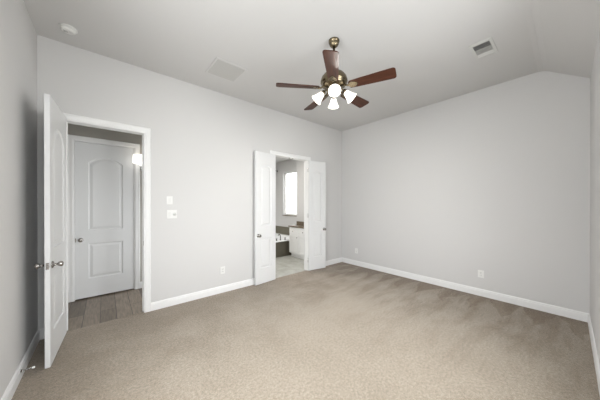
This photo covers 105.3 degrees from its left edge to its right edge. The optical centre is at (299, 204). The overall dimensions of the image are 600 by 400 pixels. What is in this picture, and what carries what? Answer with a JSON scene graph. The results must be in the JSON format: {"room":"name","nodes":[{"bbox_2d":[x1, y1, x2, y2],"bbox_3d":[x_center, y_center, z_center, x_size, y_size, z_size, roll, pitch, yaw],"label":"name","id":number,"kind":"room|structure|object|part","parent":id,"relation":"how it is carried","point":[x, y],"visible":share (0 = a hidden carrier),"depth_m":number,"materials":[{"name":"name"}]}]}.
{"room":"empty bedroom","nodes":[
{"label":"empty bedroom","id":0,"kind":"room"},
{"bbox_2d":[0,0,37,399],"bbox_3d":[-1.619,-0.176,0.951,0.120,3.300,4.139,0,0,-40],"label":"wall","id":1,"kind":"structure","parent":0,"point":[18,35],"depth_m":1.89,"materials":[{"name":"grey paint"}]},
{"bbox_2d":[1,330,39,399],"bbox_3d":[-1.567,1.417,0.999,0.016,0.112,3.899,0,0,-40],"label":"baseboard","id":2,"kind":"structure","parent":1,"relation":"attached to","point":[10,390],"depth_m":1.93,"materials":[{"name":"white wood"}]},
{"bbox_2d":[68,123,141,281],"bbox_3d":[-2.876,0.016,3.987,2.146,2.900,0.120,0,0,-40],"label":"wall","id":3,"kind":"structure","parent":0,"point":[79,130],"depth_m":3.77,"materials":[{"name":"grey paint"}]},
{"bbox_2d":[68,134,139,302],"bbox_3d":[-3.159,0.214,3.733,0.891,2.505,0.138,0,0,-40],"label":"door frame","id":4,"kind":"structure","parent":3,"relation":"attached to","point":[71,138],"depth_m":3.45,"materials":[{"name":"white wood"}]},
{"bbox_3d":[-3.429,0.215,3.425,0.080,2.505,0.019,0,0,-40],"label":"casing","id":5,"kind":"part","parent":4,"relation":"part of","materials":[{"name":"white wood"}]},
{"bbox_3d":[-3.121,-0.998,3.685,0.891,0.080,0.019,0,0,-40],"label":"head casing","id":6,"kind":"part","parent":4,"relation":"part of","materials":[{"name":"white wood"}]},
{"bbox_3d":[-2.812,0.214,3.951,0.080,2.505,0.019,0,0,-40],"label":"casing","id":7,"kind":"part","parent":4,"relation":"part of","materials":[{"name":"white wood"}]},
{"bbox_2d":[75,141,133,299],"bbox_3d":[-3.121,0.249,3.686,0.728,2.403,0.103,0,0,-40],"label":"door","id":8,"kind":"structure","parent":3,"relation":"in","point":[104,174],"depth_m":3.68,"materials":[{"name":"white wood"}]},
{"bbox_2d":[133,154,141,170],"bbox_3d":[-2.707,-0.704,3.894,0.206,0.250,0.223,0,0,21],"label":"wall sconce","id":9,"kind":"object","parent":3,"relation":"attached to","point":[137,158],"visible":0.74,"depth_m":3.80,"materials":[{"name":"silver metal"}]},
{"bbox_3d":[-2.701,-0.759,3.892,0.236,0.140,0.177,0,0,-40],"label":"lamp shade","id":10,"kind":"part","parent":9,"relation":"part of","materials":[{"name":"white glass"}]},
{"bbox_2d":[37,35,341,329],"bbox_3d":[-0.927,-0.184,4.182,5.126,3.300,0.120,0,0,-40],"label":"wall","id":11,"kind":"structure","parent":0,"point":[204,141],"depth_m":3.47,"materials":[{"name":"grey paint"}]},
{"bbox_2d":[40,328,44,339],"bbox_3d":[-2.776,1.414,2.520,0.118,0.112,0.016,0,0,-40],"label":"baseboard","id":12,"kind":"structure","parent":11,"relation":"attached to","point":[42,331],"depth_m":2.49,"materials":[{"name":"white wood"}]},
{"bbox_2d":[34,93,66,368],"bbox_3d":[-2.457,0.240,2.310,0.189,2.437,0.714,0,0,-37],"label":"door","id":13,"kind":"structure","parent":11,"relation":"in","point":[54,265],"depth_m":2.18,"materials":[{"name":"white wood"}]},
{"bbox_3d":[-2.328,0.554,2.050,0.077,0.064,0.064,0,0,-37],"label":"knob","id":14,"kind":"part","parent":13,"relation":"part of","materials":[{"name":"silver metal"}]},
{"bbox_3d":[-2.239,0.554,2.117,0.077,0.064,0.064,0,0,-37],"label":"knob","id":15,"kind":"part","parent":13,"relation":"part of","materials":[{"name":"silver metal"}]},
{"bbox_2d":[62,112,150,330],"bbox_3d":[-2.426,0.216,2.891,0.900,2.505,0.138,0,0,-40],"label":"door frame","id":16,"kind":"structure","parent":11,"relation":"attached to","point":[145,132],"depth_m":3.10,"materials":[{"name":"white wood"}]},
{"bbox_3d":[-2.388,-0.996,2.843,0.900,0.080,0.019,0,0,-40],"label":"head casing","id":17,"kind":"part","parent":16,"relation":"part of","materials":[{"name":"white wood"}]},
{"bbox_3d":[-2.076,0.216,3.112,0.080,2.505,0.019,0,0,-40],"label":"casing","id":18,"kind":"part","parent":16,"relation":"part of","materials":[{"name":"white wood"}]},
{"bbox_2d":[167,196,172,203],"bbox_3d":[-1.873,-0.054,3.289,0.076,0.116,0.013,0,0,-40],"label":"light switch","id":19,"kind":"object","parent":11,"relation":"attached to","point":[169,198],"visible":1,"depth_m":3.29,"materials":[{"name":"white plastic"}]},
{"bbox_2d":[167,210,176,218],"bbox_3d":[-1.847,0.146,3.305,0.128,0.122,0.022,0,0,-40],"label":"light switch","id":20,"kind":"object","parent":11,"relation":"attached to","point":[170,213],"visible":1,"depth_m":3.30,"materials":[{"name":"white plastic"}]},
{"bbox_2d":[151,278,254,310],"bbox_3d":[-1.308,1.411,3.772,1.942,0.112,0.016,0,0,-40],"label":"baseboard","id":21,"kind":"structure","parent":11,"relation":"attached to","point":[168,302],"depth_m":3.55,"materials":[{"name":"white wood"}]},
{"bbox_2d":[220,266,224,273],"bbox_3d":[-1.283,1.099,3.797,0.078,0.118,0.009,0,0,-40],"label":"wall outlet","id":22,"kind":"object","parent":11,"relation":"attached to","point":[222,269],"visible":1,"depth_m":3.79,"materials":[{"name":"white plastic"}]},
{"bbox_2d":[254,151,275,284],"bbox_3d":[-0.620,0.251,4.244,0.112,2.405,0.472,0,0,43],"label":"door","id":23,"kind":"structure","parent":11,"relation":"in","point":[264,163],"depth_m":4.24,"materials":[{"name":"white wood"}]},
{"bbox_2d":[270,150,310,269],"bbox_3d":[-0.206,0.214,4.786,1.054,2.500,0.138,0,0,-40],"label":"door frame","id":24,"kind":"structure","parent":11,"relation":"attached to","point":[305,159],"depth_m":5.06,"materials":[{"name":"white wood"}]},
{"bbox_3d":[-0.167,-0.996,4.737,1.054,0.080,0.019,0,0,-40],"label":"head casing","id":25,"kind":"part","parent":24,"relation":"part of","materials":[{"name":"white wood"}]},
{"bbox_2d":[308,160,325,270],"bbox_3d":[0.396,0.249,5.101,0.467,2.405,0.112,0,0,-32],"label":"door","id":26,"kind":"structure","parent":11,"relation":"in","point":[316,169],"depth_m":5.10,"materials":[{"name":"white wood"}]},
{"bbox_2d":[326,257,341,265],"bbox_3d":[0.644,1.407,5.437,1.080,0.112,0.016,0,0,-40],"label":"baseboard","id":27,"kind":"structure","parent":11,"relation":"attached to","point":[338,260],"depth_m":5.58,"materials":[{"name":"white wood"}]},
{"bbox_2d":[276,157,289,162],"bbox_3d":[-1.204,-1.489,6.157,3.220,0.100,3.250,0,0,-40],"label":"ceiling","id":28,"kind":"structure","parent":0,"point":[278,159],"depth_m":7.41,"materials":[{"name":"grey paint"}]},
{"bbox_2d":[276,159,303,226],"bbox_3d":[-0.123,0.009,7.005,0.480,2.900,3.130,0,0,-40],"label":"wall","id":29,"kind":"structure","parent":0,"point":[283,167],"depth_m":7.53,"materials":[{"name":"grey paint"}]},
{"bbox_2d":[276,226,289,234],"bbox_3d":[-0.439,0.887,7.553,0.012,0.260,1.887,0,0,-40],"label":"tile","id":30,"kind":"structure","parent":29,"relation":"attached to","point":[279,229],"depth_m":7.72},
{"bbox_2d":[282,171,296,216],"bbox_3d":[-0.241,-0.335,7.389,0.140,1.444,0.928,0,0,-40],"label":"window","id":31,"kind":"structure","parent":29,"relation":"in","point":[286,214],"depth_m":7.71,"materials":[{"name":"white plastic"}]},
{"bbox_2d":[11,255,599,399],"bbox_3d":[-0.678,1.516,3.894,5.366,0.100,7.389,0,0,-40],"label":"floor","id":32,"kind":"structure","parent":0,"point":[338,331],"depth_m":2.35,"materials":[{"name":"beige carpet"}]},
{"bbox_2d":[276,233,290,257],"bbox_3d":[-1.107,1.235,7.014,1.699,0.448,1.804,0,0,-40],"label":"bathtub","id":33,"kind":"object","parent":32,"relation":"on","point":[282,246],"visible":0.08,"depth_m":6.42,"materials":[{"name":"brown tile"}]},
{"bbox_2d":[276,233,288,241],"bbox_3d":[-1.107,1.205,7.013,1.699,0.388,1.804,0,0,-40],"label":"tub basin","id":34,"kind":"object","parent":33,"relation":"in","point":[283,236],"depth_m":7.38,"materials":[{"name":"white ceramic"}]},
{"bbox_2d":[289,227,303,259],"bbox_3d":[0.188,1.046,6.011,0.338,0.830,1.190,0,0,-40],"label":"vanity cabinet","id":35,"kind":"object","parent":32,"relation":"on","point":[296,236],"visible":0.48,"depth_m":6.14,"materials":[{"name":"white paint"}]},
{"bbox_3d":[-0.170,0.738,6.226,0.018,0.155,0.373,0,0,-40],"label":"drawer","id":36,"kind":"part","parent":35,"relation":"part of","materials":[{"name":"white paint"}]},
{"bbox_3d":[-0.170,1.086,6.227,0.018,0.490,0.373,0,0,-40],"label":"cabinet door","id":37,"kind":"part","parent":35,"relation":"part of","materials":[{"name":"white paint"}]},
{"bbox_2d":[288,221,303,228],"bbox_3d":[0.186,0.563,6.024,0.322,0.135,1.215,0,0,-40],"label":"countertop","id":38,"kind":"structure","parent":35,"relation":"on","point":[299,224],"depth_m":6.38,"materials":[{"name":"brown stone"}]},
{"bbox_3d":[0.088,1.086,5.925,0.018,0.490,0.373,0,0,-40],"label":"cabinet door","id":39,"kind":"part","parent":35,"relation":"part of","materials":[{"name":"white paint"}]},
{"bbox_2d":[23,0,599,130],"bbox_3d":[0.377,-1.712,2.650,5.366,0.477,4.139,0,0,-40],"label":"ceiling","id":40,"kind":"structure","parent":0,"point":[427,43],"depth_m":2.56,"materials":[{"name":"grey paint"}]},
{"bbox_2d":[58,23,77,34],"bbox_3d":[-2.410,-1.808,2.381,0.142,0.044,0.142,0,0,-40],"label":"smoke detector","id":41,"kind":"object","parent":40,"relation":"attached to","point":[66,28],"visible":1,"depth_m":2.36,"materials":[{"name":"white plastic"}]},
{"bbox_2d":[205,57,246,82],"bbox_3d":[-1.013,-1.827,3.143,0.426,0.010,0.426,0,0,-40],"label":"ceiling vent","id":42,"kind":"object","parent":40,"relation":"in","point":[221,68],"visible":1,"depth_m":3.12,"materials":[{"name":"white metal"}]},
{"bbox_2d":[276,37,396,109],"bbox_3d":[0.406,-1.477,2.590,1.212,0.707,1.254,0,0,-40],"label":"ceiling fan","id":43,"kind":"object","parent":40,"relation":"hanging from","point":[334,80],"visible":1,"depth_m":2.45,"materials":[{"name":"brown wood"}]},
{"bbox_3d":[-0.023,-1.293,2.510,0.478,0.008,0.144,0,13,-7],"label":"blade","id":44,"kind":"part","parent":43,"relation":"part of","materials":[{"name":"brown wood"}]},
{"bbox_3d":[0.209,-1.294,2.927,0.144,0.008,0.478,-14,6,-24],"label":"blade","id":45,"kind":"part","parent":43,"relation":"part of","materials":[{"name":"brown wood"}]},
{"bbox_3d":[0.194,-1.194,2.580,0.131,0.142,0.133,0,0,-40],"label":"lamp shade","id":46,"kind":"part","parent":43,"relation":"part of","materials":[{"name":"white glass"}]},
{"bbox_3d":[0.302,-1.292,2.161,0.144,0.008,0.478,13,3,11],"label":"blade","id":47,"kind":"part","parent":43,"relation":"part of","materials":[{"name":"brown wood"}]},
{"bbox_3d":[0.400,-1.195,2.746,0.133,0.142,0.131,0,0,-40],"label":"lamp shade","id":48,"kind":"part","parent":43,"relation":"part of","materials":[{"name":"white glass"}]},
{"bbox_3d":[0.360,-1.194,2.373,0.133,0.142,0.131,0,0,-40],"label":"lamp shade","id":49,"kind":"part","parent":43,"relation":"part of","materials":[{"name":"white glass"}]},
{"bbox_3d":[0.566,-1.194,2.539,0.131,0.142,0.133,0,0,-40],"label":"lamp shade","id":50,"kind":"part","parent":43,"relation":"part of","materials":[{"name":"white glass"}]},
{"bbox_3d":[0.677,-1.294,2.836,0.478,0.008,0.144,0,-13,-43],"label":"blade","id":51,"kind":"part","parent":43,"relation":"part of","materials":[{"name":"brown wood"}]},
{"bbox_3d":[0.735,-1.293,2.362,0.478,0.008,0.144,0,-13,29],"label":"blade","id":52,"kind":"part","parent":43,"relation":"part of","materials":[{"name":"brown wood"}]},
{"bbox_2d":[469,37,497,59],"bbox_3d":[2.169,-1.824,2.703,0.380,0.013,0.210,0,0,-40],"label":"ceiling vent","id":53,"kind":"object","parent":40,"relation":"in","point":[486,47],"visible":1,"depth_m":2.69,"materials":[{"name":"white metal"}]},
{"bbox_2d":[342,71,589,312],"bbox_3d":[2.373,-0.185,4.356,0.120,3.300,4.139,0,0,-40],"label":"wall","id":54,"kind":"structure","parent":0,"point":[494,180],"depth_m":3.64,"materials":[{"name":"grey paint"}]},
{"bbox_2d":[342,257,589,321],"bbox_3d":[2.321,1.409,4.316,0.016,0.112,3.899,0,0,-40],"label":"baseboard","id":55,"kind":"structure","parent":54,"relation":"attached to","point":[578,315],"depth_m":3.60,"materials":[{"name":"white wood"}]},
{"bbox_2d":[478,270,483,277],"bbox_3d":[2.888,1.117,3.655,0.009,0.118,0.078,0,0,-40],"label":"wall outlet","id":56,"kind":"object","parent":54,"relation":"attached to","point":[480,272],"visible":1,"depth_m":3.65,"materials":[{"name":"white plastic"}]},
{"bbox_2d":[590,27,599,363],"bbox_3d":[1.681,-0.038,1.125,5.126,3.023,0.120,0,0,-40],"label":"wall","id":57,"kind":"structure","parent":0,"point":[595,74],"depth_m":2.27,"materials":[{"name":"grey paint"}]},
{"bbox_2d":[588,314,599,394],"bbox_3d":[1.637,1.417,1.180,5.094,0.112,0.016,0,0,-40],"label":"baseboard","id":58,"kind":"structure","parent":57,"relation":"attached to","point":[593,344],"depth_m":2.14,"materials":[{"name":"white wood"}]}
]}

